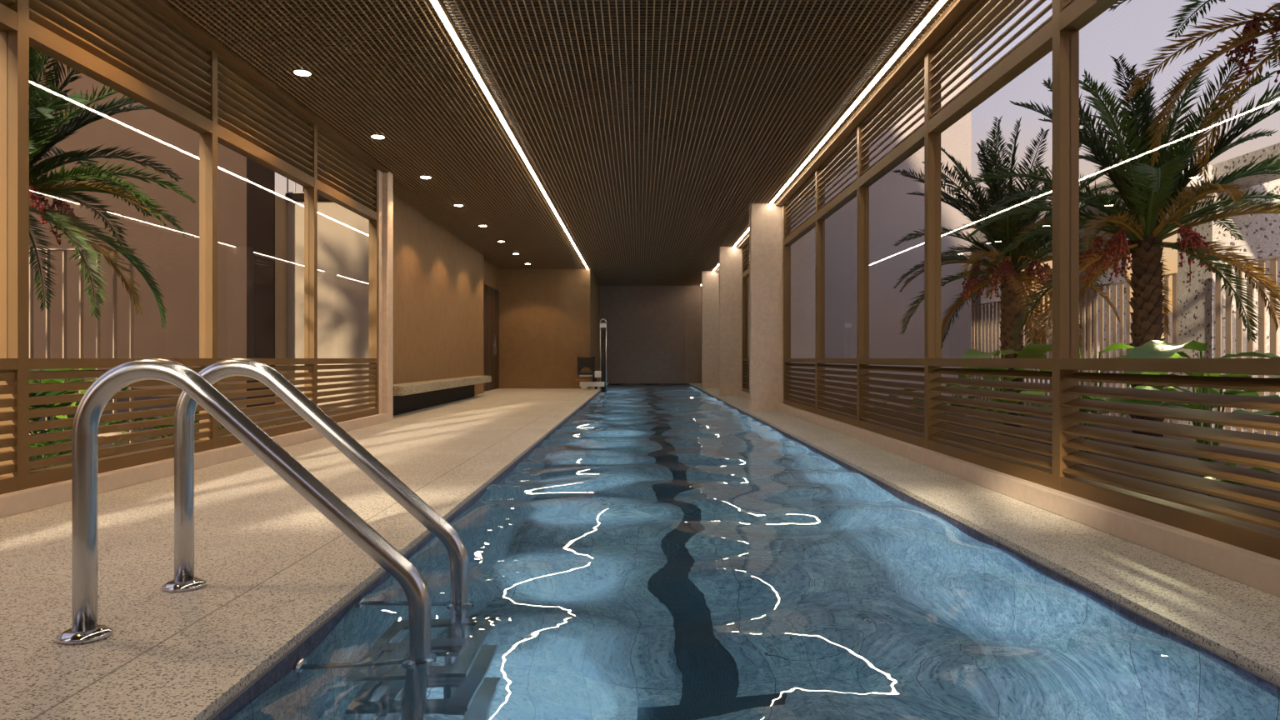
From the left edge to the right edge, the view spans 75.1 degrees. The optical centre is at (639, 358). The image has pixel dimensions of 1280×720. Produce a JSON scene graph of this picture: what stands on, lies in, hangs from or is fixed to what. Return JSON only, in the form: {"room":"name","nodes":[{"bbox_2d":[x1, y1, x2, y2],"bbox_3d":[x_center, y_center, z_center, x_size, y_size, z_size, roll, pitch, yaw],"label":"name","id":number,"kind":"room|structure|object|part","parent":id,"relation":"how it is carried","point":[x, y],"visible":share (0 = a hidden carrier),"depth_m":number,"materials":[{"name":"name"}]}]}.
{"room":"indoor swimming pool","nodes":[
{"label":"indoor swimming pool","id":0,"kind":"room"},
{"bbox_2d":[393,194,483,394],"bbox_3d":[-3.582,-0.838,14.890,0.264,3.276,8.389,0,0,-2],"label":"wall","id":1,"kind":"structure","parent":0,"point":[438,276],"depth_m":14.44,"materials":[{"name":"beige paint"}]},
{"bbox_2d":[483,260,498,289],"bbox_3d":[-3.870,-2.138,20.740,0.260,0.676,3.320,0,0,0],"label":"wall","id":2,"kind":"structure","parent":0,"point":[490,272],"depth_m":20.95,"materials":[{"name":"beige paint"}]},
{"bbox_2d":[483,283,499,391],"bbox_3d":[-3.730,-0.500,20.620,0.140,2.600,3.040,0,0,0],"label":"door","id":3,"kind":"structure","parent":2,"relation":"in","point":[491,296],"depth_m":20.94,"materials":[{"name":"brown wood"}]},
{"bbox_3d":[-3.730,-0.500,20.015,0.030,2.560,0.550,0,0,0],"label":"panel","id":4,"kind":"part","parent":3,"relation":"part of","materials":[{"name":"brown wood"}]},
{"bbox_3d":[-3.730,-0.500,20.615,0.030,2.560,0.550,0,0,0],"label":"panel","id":5,"kind":"part","parent":3,"relation":"part of","materials":[{"name":"brown wood"}]},
{"bbox_3d":[-3.730,-0.500,21.215,0.030,2.560,0.550,0,0,0],"label":"panel","id":6,"kind":"part","parent":3,"relation":"part of","materials":[{"name":"brown wood"}]},
{"bbox_3d":[-3.688,-0.350,21.375,0.055,0.500,0.030,0,0,0],"label":"handle","id":7,"kind":"part","parent":3,"relation":"part of","materials":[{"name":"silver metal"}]},
{"bbox_3d":[-3.730,-0.500,21.815,0.030,2.560,0.550,0,0,0],"label":"panel","id":8,"kind":"part","parent":3,"relation":"part of","materials":[{"name":"brown wood"}]},
{"bbox_2d":[498,269,599,388],"bbox_3d":[-2.650,-0.838,24.770,2.700,3.276,5.260,0,0,0],"label":"wall","id":9,"kind":"structure","parent":0,"point":[549,318],"depth_m":22.14,"materials":[{"name":"beige paint"}]},
{"bbox_2d":[144,0,974,285],"bbox_3d":[-0.750,-2.509,13.100,6.100,0.335,28.600,0,0,0],"label":"ceiling","id":10,"kind":"structure","parent":0,"point":[652,129],"depth_m":7.61,"materials":[{"name":"brown wood"}]},
{"bbox_3d":[-3.202,-2.391,4.765,0.084,0.090,11.530,0,0,0],"label":"edge trim","id":11,"kind":"part","parent":10,"relation":"part of","materials":[{"name":"brown wood"}]},
{"bbox_2d":[291,65,312,75],"bbox_3d":[-2.800,-2.387,6.930,0.160,0.038,0.160,0,0,0],"label":"recessed light","id":12,"kind":"object","parent":10,"relation":"in","point":[300,72],"visible":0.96,"depth_m":6.90,"materials":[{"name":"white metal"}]},
{"bbox_2d":[370,134,385,139],"bbox_3d":[-2.800,-2.387,8.930,0.160,0.038,0.160,0,0,0],"label":"recessed light","id":13,"kind":"object","parent":10,"relation":"in","point":[375,136],"visible":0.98,"depth_m":8.90,"materials":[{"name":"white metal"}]},
{"bbox_2d":[419,175,431,179],"bbox_3d":[-2.800,-2.387,10.930,0.160,0.038,0.160,0,0,0],"label":"recessed light","id":14,"kind":"object","parent":10,"relation":"in","point":[421,176],"visible":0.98,"depth_m":10.89,"materials":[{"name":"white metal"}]},
{"bbox_2d":[429,0,589,269],"bbox_3d":[-1.364,-2.395,10.617,0.060,0.062,23.035,0,0,0],"label":"strip light","id":15,"kind":"object","parent":10,"relation":"attached to","point":[443,17],"visible":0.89,"depth_m":7.47,"materials":[{"name":"glowing white light diffuser"}]},
{"bbox_2d":[732,226,749,247],"bbox_3d":[2.016,-2.395,15.380,0.060,0.062,4.750,0,0,0],"label":"strip light","id":16,"kind":"object","parent":10,"relation":"attached to","point":[747,231],"visible":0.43,"depth_m":16.35,"materials":[{"name":"white plastic"}]},
{"bbox_3d":[2.148,-2.389,13.100,0.096,0.095,28.200,0,0,0],"label":"edge trim","id":17,"kind":"part","parent":10,"relation":"part of","materials":[{"name":"brown wood"}]},
{"bbox_2d":[768,0,947,204],"bbox_3d":[2.016,-2.395,5.947,0.060,0.062,13.695,0,0,0],"label":"strip light","id":18,"kind":"object","parent":10,"relation":"attached to","point":[942,2],"visible":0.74,"depth_m":7.08,"materials":[{"name":"white plastic"}]},
{"bbox_2d":[0,382,1279,719],"bbox_3d":[-0.700,0.814,13.001,6.200,0.028,28.401,0,0,0],"label":"floor","id":19,"kind":"structure","parent":0,"point":[273,567],"depth_m":3.25,"materials":[{"name":"stone"}]},
{"bbox_2d":[0,413,386,518],"bbox_3d":[-3.292,0.746,4.765,0.216,0.108,11.530,0,0,0],"label":"curb","id":20,"kind":"structure","parent":19,"relation":"on","point":[12,503],"depth_m":5.32,"materials":[{"name":"beige stone"}]},
{"bbox_2d":[0,0,17,494],"bbox_3d":[-3.294,-0.852,3.357,0.100,3.088,1.985,0,0,0],"label":"window","id":21,"kind":"structure","parent":20,"relation":"on","point":[8,17],"depth_m":4.30,"materials":[{"name":"brown wood"}]},
{"bbox_2d":[0,0,212,490],"bbox_3d":[-3.294,-0.852,5.343,0.100,3.088,1.985,0,0,0],"label":"window","id":22,"kind":"structure","parent":20,"relation":"on","point":[130,47],"depth_m":4.80,"materials":[{"name":"brown wood"}]},
{"bbox_2d":[199,50,314,449],"bbox_3d":[-3.294,-0.852,7.327,0.100,3.088,1.985,0,0,0],"label":"window","id":23,"kind":"structure","parent":20,"relation":"on","point":[247,118],"depth_m":6.82,"materials":[{"name":"brown wood"}]},
{"bbox_2d":[304,123,379,423],"bbox_3d":[-3.294,-0.852,9.352,0.100,3.088,2.065,0,0,0],"label":"window","id":24,"kind":"structure","parent":20,"relation":"on","point":[341,176],"depth_m":9.07,"materials":[{"name":"brown wood"}]},
{"bbox_2d":[379,170,382,413],"bbox_3d":[-3.289,-0.867,10.457,0.091,3.118,0.145,0,0,0],"label":"trim","id":25,"kind":"structure","parent":20,"relation":"on","point":[380,172],"depth_m":10.45,"materials":[{"name":"brown wood"}]},
{"bbox_2d":[55,358,468,668],"bbox_3d":[-1.079,0.890,2.648,1.158,1.781,0.654,0,0,0],"label":"pool ladder","id":26,"kind":"object","parent":19,"relation":"attached to","point":[197,387],"visible":0.83,"depth_m":2.37,"materials":[{"name":"silver metal"}]},
{"bbox_3d":[-1.108,0.890,2.909,1.022,1.781,0.062,0,0,0],"label":"handrail","id":27,"kind":"part","parent":26,"relation":"part of","materials":[{"name":"silver metal"}]},
{"bbox_2d":[382,171,393,421],"bbox_3d":[-3.260,-0.813,10.650,0.160,3.226,0.240,0,0,0],"label":"pillar","id":28,"kind":"structure","parent":19,"relation":"on","point":[387,177],"depth_m":10.55,"materials":[{"name":"beige stone"}]},
{"bbox_2d":[393,375,491,414],"bbox_3d":[-3.380,0.588,14.655,0.359,0.424,6.790,0,0,0],"label":"stone bench","id":29,"kind":"object","parent":19,"relation":"on","point":[408,397],"visible":0.74,"depth_m":13.52,"materials":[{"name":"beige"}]},
{"bbox_3d":[-3.380,0.442,14.655,0.359,0.132,6.790,0,0,0],"label":"seat","id":30,"kind":"part","parent":29,"relation":"part of","materials":[{"name":"grey stone"}]},
{"bbox_2d":[575,318,606,390],"bbox_3d":[-1.238,0.133,21.510,0.788,2.334,0.620,0,0,0],"label":"lift","id":31,"kind":"object","parent":19,"relation":"on","point":[582,362],"visible":0.96,"depth_m":21.68,"materials":[{"name":"white plastic"}]},
{"bbox_3d":[-1.378,0.394,21.560,0.412,0.059,0.400,0,0,0],"label":"seat","id":32,"kind":"part","parent":31,"relation":"part of","materials":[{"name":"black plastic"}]},
{"bbox_3d":[-1.382,0.189,21.745,0.456,0.464,0.050,0,0,0],"label":"backrest","id":33,"kind":"part","parent":31,"relation":"part of","materials":[{"name":"black plastic"}]},
{"bbox_3d":[-1.161,0.532,21.695,0.108,0.239,0.090,0,0,0],"label":"support arm","id":34,"kind":"part","parent":31,"relation":"part of","materials":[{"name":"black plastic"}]},
{"bbox_3d":[-1.007,0.194,21.665,0.032,2.211,0.030,0,0,0],"label":"mast rail","id":35,"kind":"part","parent":31,"relation":"part of","materials":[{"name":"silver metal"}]},
{"bbox_3d":[-0.859,0.194,21.665,0.032,2.211,0.030,0,0,0],"label":"mast rail","id":36,"kind":"part","parent":31,"relation":"part of","materials":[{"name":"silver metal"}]},
{"bbox_2d":[701,270,719,387],"bbox_3d":[1.956,-0.813,22.820,0.480,3.226,0.200,0,0,0],"label":"pillar","id":37,"kind":"structure","parent":19,"relation":"on","point":[710,280],"depth_m":22.72,"materials":[{"name":"beige stone"}]},
{"bbox_2d":[719,246,742,395],"bbox_3d":[1.956,-0.813,17.860,0.480,3.226,0.200,0,0,0],"label":"pillar","id":38,"kind":"structure","parent":19,"relation":"on","point":[730,257],"depth_m":17.76,"materials":[{"name":"beige stone"}]},
{"bbox_2d":[211,383,1279,719],"bbox_3d":[0.316,1.789,14.406,2.592,1.922,25.588,0,0,0],"label":"pool edge","id":39,"kind":"object","parent":19,"relation":"in","point":[287,664],"visible":0.14,"depth_m":2.89,"materials":[{"name":"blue stone"}]},
{"bbox_2d":[222,384,1279,719],"bbox_3d":[0.316,0.854,14.400,2.606,0.048,25.590,0,0,0],"label":"pool water","id":40,"kind":"object","parent":39,"relation":"in","point":[667,552],"visible":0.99,"depth_m":2.79,"materials":[{"name":"blue liquid"}]},
{"bbox_2d":[749,203,781,409],"bbox_3d":[1.956,-0.813,12.900,0.480,3.226,0.200,0,0,0],"label":"pillar","id":41,"kind":"structure","parent":19,"relation":"on","point":[765,219],"depth_m":12.80,"materials":[{"name":"beige stone"}]},
{"bbox_2d":[599,285,702,390],"bbox_3d":[0.600,-0.188,27.400,3.800,4.576,0.400,0,0,0],"label":"wall","id":42,"kind":"structure","parent":0,"point":[646,324],"depth_m":27.20,"materials":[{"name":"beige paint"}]},
{"bbox_2d":[800,0,1024,197],"bbox_3d":[-0.475,-4.473,19.375,6.750,3.554,41.250,0,0,0],"label":"roof","id":43,"kind":"structure","parent":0,"point":[997,2],"depth_m":7.83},
{"label":"outside","id":44,"kind":"structure","parent":0,"visible":0},
{"bbox_2d":[29,396,1279,513],"bbox_3d":[-26.700,0.910,35.000,66.600,0.180,110.000,0,0,0],"label":"ground","id":45,"kind":"structure","parent":44,"point":[1237,447],"depth_m":8.33,"materials":[{"name":"stone"}]},
{"bbox_2d":[39,51,59,99],"bbox_3d":[-6.346,-2.128,7.571,2.823,5.897,2.720,0,0,0],"label":"date palm","id":46,"kind":"object","parent":45,"relation":"on","point":[51,67],"visible":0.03,"depth_m":8.46,"materials":[{"name":"green plant"}]},
{"bbox_2d":[29,414,129,470],"bbox_3d":[-3.951,0.599,5.379,0.965,0.448,1.107,0,0,34],"label":"philodendron","id":47,"kind":"object","parent":45,"relation":"on","point":[57,429],"visible":0.14,"depth_m":5.52,"materials":[{"name":"green plant"}]},
{"bbox_2d":[29,248,136,444],"bbox_3d":[-6.240,-0.118,8.023,2.780,1.876,0.053,0,0,0],"label":"slatted fence","id":48,"kind":"object","parent":45,"relation":"on","point":[64,250],"visible":0.44,"depth_m":8.01,"materials":[{"name":"beige paint"}]},
{"bbox_3d":[-6.240,0.730,8.024,2.780,0.040,0.043,0,0,0],"label":"rail","id":49,"kind":"part","parent":48,"relation":"part of","materials":[{"name":"beige paint"}]},
{"bbox_3d":[-6.240,-1.048,8.023,2.780,0.015,0.053,0,0,0],"label":"rail","id":50,"kind":"part","parent":48,"relation":"part of","materials":[{"name":"beige paint"}]},
{"bbox_2d":[29,46,196,329],"bbox_3d":[-5.119,-1.071,6.571,2.884,3.781,3.100,0,0,-28],"label":"date palm","id":51,"kind":"object","parent":45,"relation":"on","point":[39,145],"visible":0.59,"depth_m":6.85,"materials":[{"name":"green plant"}]},
{"bbox_2d":[29,368,222,466],"bbox_3d":[-4.360,0.362,6.099,2.017,0.929,1.856,0,0,0],"label":"philodendron","id":52,"kind":"object","parent":45,"relation":"on","point":[45,381],"visible":0.13,"depth_m":6.16,"materials":[{"name":"green plant"}]},
{"bbox_2d":[29,53,246,396],"bbox_3d":[-14.210,-4.650,18.200,11.580,11.100,0.400,0,0,0],"label":"wall","id":53,"kind":"structure","parent":45,"relation":"on","point":[173,258],"depth_m":18.00,"materials":[{"name":"beige paint"}]},
{"bbox_2d":[114,410,224,445],"bbox_3d":[-4.045,0.623,7.049,1.079,0.401,1.138,0,0,-24],"label":"philodendron","id":54,"kind":"object","parent":45,"relation":"on","point":[196,412],"visible":0.14,"depth_m":6.93,"materials":[{"name":"green plant"}]},
{"bbox_2d":[195,415,275,435],"bbox_3d":[-3.818,0.664,7.802,0.870,0.318,0.733,0,0,-44],"label":"philodendron","id":55,"kind":"object","parent":45,"relation":"on","point":[247,415],"visible":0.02,"depth_m":7.73,"materials":[{"name":"green plant"}]},
{"bbox_2d":[246,157,368,407],"bbox_3d":[-5.030,-3.650,13.900,2.660,9.100,0.800,0,0,0],"label":"wall","id":56,"kind":"structure","parent":45,"relation":"on","point":[342,233],"depth_m":14.00,"materials":[{"name":"paint"}]},
{"bbox_2d":[285,178,330,200],"bbox_3d":[-4.808,-3.200,14.765,2.215,1.100,1.670,0,0,0],"label":"balcony","id":57,"kind":"object","parent":56,"relation":"on","point":[289,196],"visible":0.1,"depth_m":13.93,"materials":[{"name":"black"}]},
{"bbox_3d":[-4.800,-2.772,13.965,2.200,0.025,0.030,0,0,0],"label":"railing","id":58,"kind":"part","parent":57,"relation":"part of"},
{"bbox_2d":[881,387,1012,432],"bbox_3d":[3.179,0.557,8.620,1.236,0.530,1.162,0,0,-34],"label":"leaf plant","id":59,"kind":"object","parent":45,"relation":"on","point":[982,388],"visible":0.1,"depth_m":8.57,"materials":[{"name":"green plant"}]},
{"bbox_2d":[945,349,1052,445],"bbox_3d":[3.156,0.365,7.325,1.235,0.913,1.297,0,0,0],"label":"leaf plant","id":60,"kind":"object","parent":45,"relation":"on","point":[971,353],"visible":0.2,"depth_m":7.21,"materials":[{"name":"green plant"}]},
{"bbox_2d":[891,115,1131,427],"bbox_3d":[4.444,-1.009,9.847,2.841,3.658,3.090,0,0,22],"label":"date palm","id":61,"kind":"object","parent":45,"relation":"on","point":[1000,232],"visible":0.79,"depth_m":9.70,"materials":[{"name":"green plant"}]},
{"bbox_2d":[951,389,1094,439],"bbox_3d":[3.742,0.566,8.079,1.106,0.513,1.260,0,0,-21],"label":"leaf plant","id":62,"kind":"object","parent":45,"relation":"on","point":[969,397],"visible":0.17,"depth_m":8.12,"materials":[{"name":"green plant"}]},
{"bbox_2d":[971,272,1177,423],"bbox_3d":[6.506,-0.108,13.800,0.020,1.856,7.440,0,0,0],"label":"slatted fence","id":63,"kind":"object","parent":45,"relation":"on","point":[1174,275],"visible":0.16,"depth_m":11.84,"materials":[{"name":"beige paint"}]},
{"bbox_3d":[6.506,-1.026,13.790,0.020,0.020,7.420,0,0,0],"label":"rail","id":64,"kind":"part","parent":63,"relation":"part of","materials":[{"name":"beige paint"}]},
{"bbox_2d":[994,343,1200,467],"bbox_3d":[3.099,0.351,5.738,1.301,0.940,1.124,0,0,33],"label":"leaf plant","id":65,"kind":"object","parent":45,"relation":"on","point":[1032,350],"visible":0.16,"depth_m":5.71,"materials":[{"name":"green plant"}]},
{"bbox_2d":[949,37,1279,450],"bbox_3d":[4.640,-0.987,7.541,3.127,3.614,2.974,0,0,-23],"label":"date palm","id":66,"kind":"object","parent":45,"relation":"on","point":[1146,192],"visible":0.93,"depth_m":7.31,"materials":[{"name":"green plant"}]},
{"bbox_2d":[1091,351,1279,459],"bbox_3d":[3.975,0.380,6.035,1.298,0.884,1.268,0,0,0],"label":"leaf plant","id":67,"kind":"object","parent":45,"relation":"on","point":[1268,355],"visible":0.15,"depth_m":5.82,"materials":[{"name":"green plant"}]},
{"bbox_2d":[1093,340,1279,496],"bbox_3d":[3.227,0.359,4.816,1.190,0.925,1.212,0,0,18],"label":"leaf plant","id":68,"kind":"object","parent":45,"relation":"on","point":[1152,348],"visible":0.34,"depth_m":4.66,"materials":[{"name":"green plant"}]},
{"bbox_2d":[1108,0,1279,182],"bbox_3d":[3.847,-1.354,4.636,2.636,4.347,2.439,0,0,-37],"label":"date palm","id":69,"kind":"object","parent":45,"relation":"on","point":[1252,29],"visible":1,"depth_m":5.21,"materials":[{"name":"green plant"}]},
{"bbox_2d":[1204,462,1279,485],"bbox_3d":[3.178,0.603,3.660,1.127,0.439,1.283,0,0,0],"label":"leaf plant","id":70,"kind":"object","parent":45,"relation":"on","point":[1227,463],"visible":0.06,"depth_m":3.92,"materials":[{"name":"green plant"}]},
{"bbox_2d":[1215,256,1279,435],"bbox_3d":[6.426,-0.101,6.450,0.020,1.842,5.700,0,0,0],"label":"slatted fence","id":71,"kind":"object","parent":45,"relation":"on","point":[1273,261],"visible":0.38,"depth_m":8.80,"materials":[{"name":"beige paint"}]},
{"bbox_3d":[6.426,-1.012,6.450,0.020,0.020,5.700,0,0,0],"label":"rail","id":72,"kind":"part","parent":71,"relation":"part of","materials":[{"name":"beige paint"}]},
{"bbox_3d":[6.429,0.730,6.450,0.006,0.040,5.700,0,0,0],"label":"rail","id":73,"kind":"part","parent":71,"relation":"part of","materials":[{"name":"beige paint"}]},
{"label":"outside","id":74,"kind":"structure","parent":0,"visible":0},
{"bbox_2d":[971,369,1279,435],"bbox_3d":[46.180,0.915,50.000,87.640,0.170,140.000,0,0,0],"label":"paving","id":75,"kind":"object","parent":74,"point":[1111,413],"depth_m":14.69,"materials":[{"name":"grey stone"}]},
{"bbox_2d":[747,50,971,407],"bbox_3d":[4.030,-4.150,27.000,3.100,10.100,26.000,0,0,0],"label":"wall","id":76,"kind":"structure","parent":75,"relation":"on","point":[894,213],"depth_m":14.00,"materials":[{"name":"grey paint"}]},
{"bbox_2d":[742,241,749,392],"bbox_3d":[2.246,-0.852,16.550,0.100,3.088,2.420,0,0,0],"label":"window","id":77,"kind":"structure","parent":76,"relation":"in","point":[745,269],"depth_m":17.68,"materials":[{"name":"brown wood"}]},
{"bbox_2d":[781,205,783,403],"bbox_3d":[2.248,-0.867,12.850,0.104,3.118,0.300,0,0,0],"label":"trim","id":78,"kind":"structure","parent":76,"relation":"attached to","point":[782,205],"depth_m":12.73,"materials":[{"name":"brown wood"}]},
{"bbox_2d":[783,169,824,414],"bbox_3d":[2.246,-0.852,11.502,0.100,3.088,2.395,0,0,0],"label":"window","id":79,"kind":"structure","parent":76,"relation":"in","point":[790,237],"depth_m":11.18,"materials":[{"name":"brown wood"}]},
{"bbox_2d":[816,124,869,427],"bbox_3d":[2.246,-0.852,9.312,0.100,3.088,1.985,0,0,0],"label":"window","id":80,"kind":"structure","parent":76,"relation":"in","point":[850,417],"depth_m":8.60,"materials":[{"name":"brown wood"}]},
{"bbox_2d":[717,383,1279,597],"bbox_3d":[2.248,0.746,10.860,0.224,0.108,23.720,0,0,0],"label":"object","id":81,"kind":"structure","parent":76,"relation":"attached to","point":[1257,571],"depth_m":3.86,"materials":[{"name":"beige stone"}]},
{"bbox_2d":[859,50,940,449],"bbox_3d":[2.246,-0.852,7.327,0.100,3.088,1.985,0,0,0],"label":"window","id":82,"kind":"structure","parent":81,"relation":"on","point":[919,137],"depth_m":6.71,"materials":[{"name":"brown wood"}]},
{"bbox_2d":[928,0,1079,490],"bbox_3d":[2.246,-0.852,5.343,0.100,3.088,1.985,0,0,0],"label":"window","id":83,"kind":"structure","parent":81,"relation":"on","point":[1047,37],"depth_m":4.78,"materials":[{"name":"brown wood"}]},
{"bbox_2d":[1060,0,1279,559],"bbox_3d":[2.246,-0.852,3.357,0.100,3.088,1.985,0,0,0],"label":"window","id":84,"kind":"structure","parent":81,"relation":"on","point":[1254,529],"depth_m":3.44,"materials":[{"name":"brown wood"}]},
{"bbox_2d":[1024,312,1172,369],"bbox_3d":[34.000,-1.185,60.990,9.000,4.030,6.020,0,0,0],"label":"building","id":85,"kind":"structure","parent":75,"relation":"on","point":[1170,313],"depth_m":58.00,"materials":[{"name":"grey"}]},
{"bbox_2d":[971,142,1279,431],"bbox_3d":[6.925,-0.680,13.000,2.350,3.020,16.000,0,0,0],"label":"wall","id":86,"kind":"structure","parent":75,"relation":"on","point":[1261,232],"depth_m":9.46,"materials":[{"name":"beige paint"}]}
]}

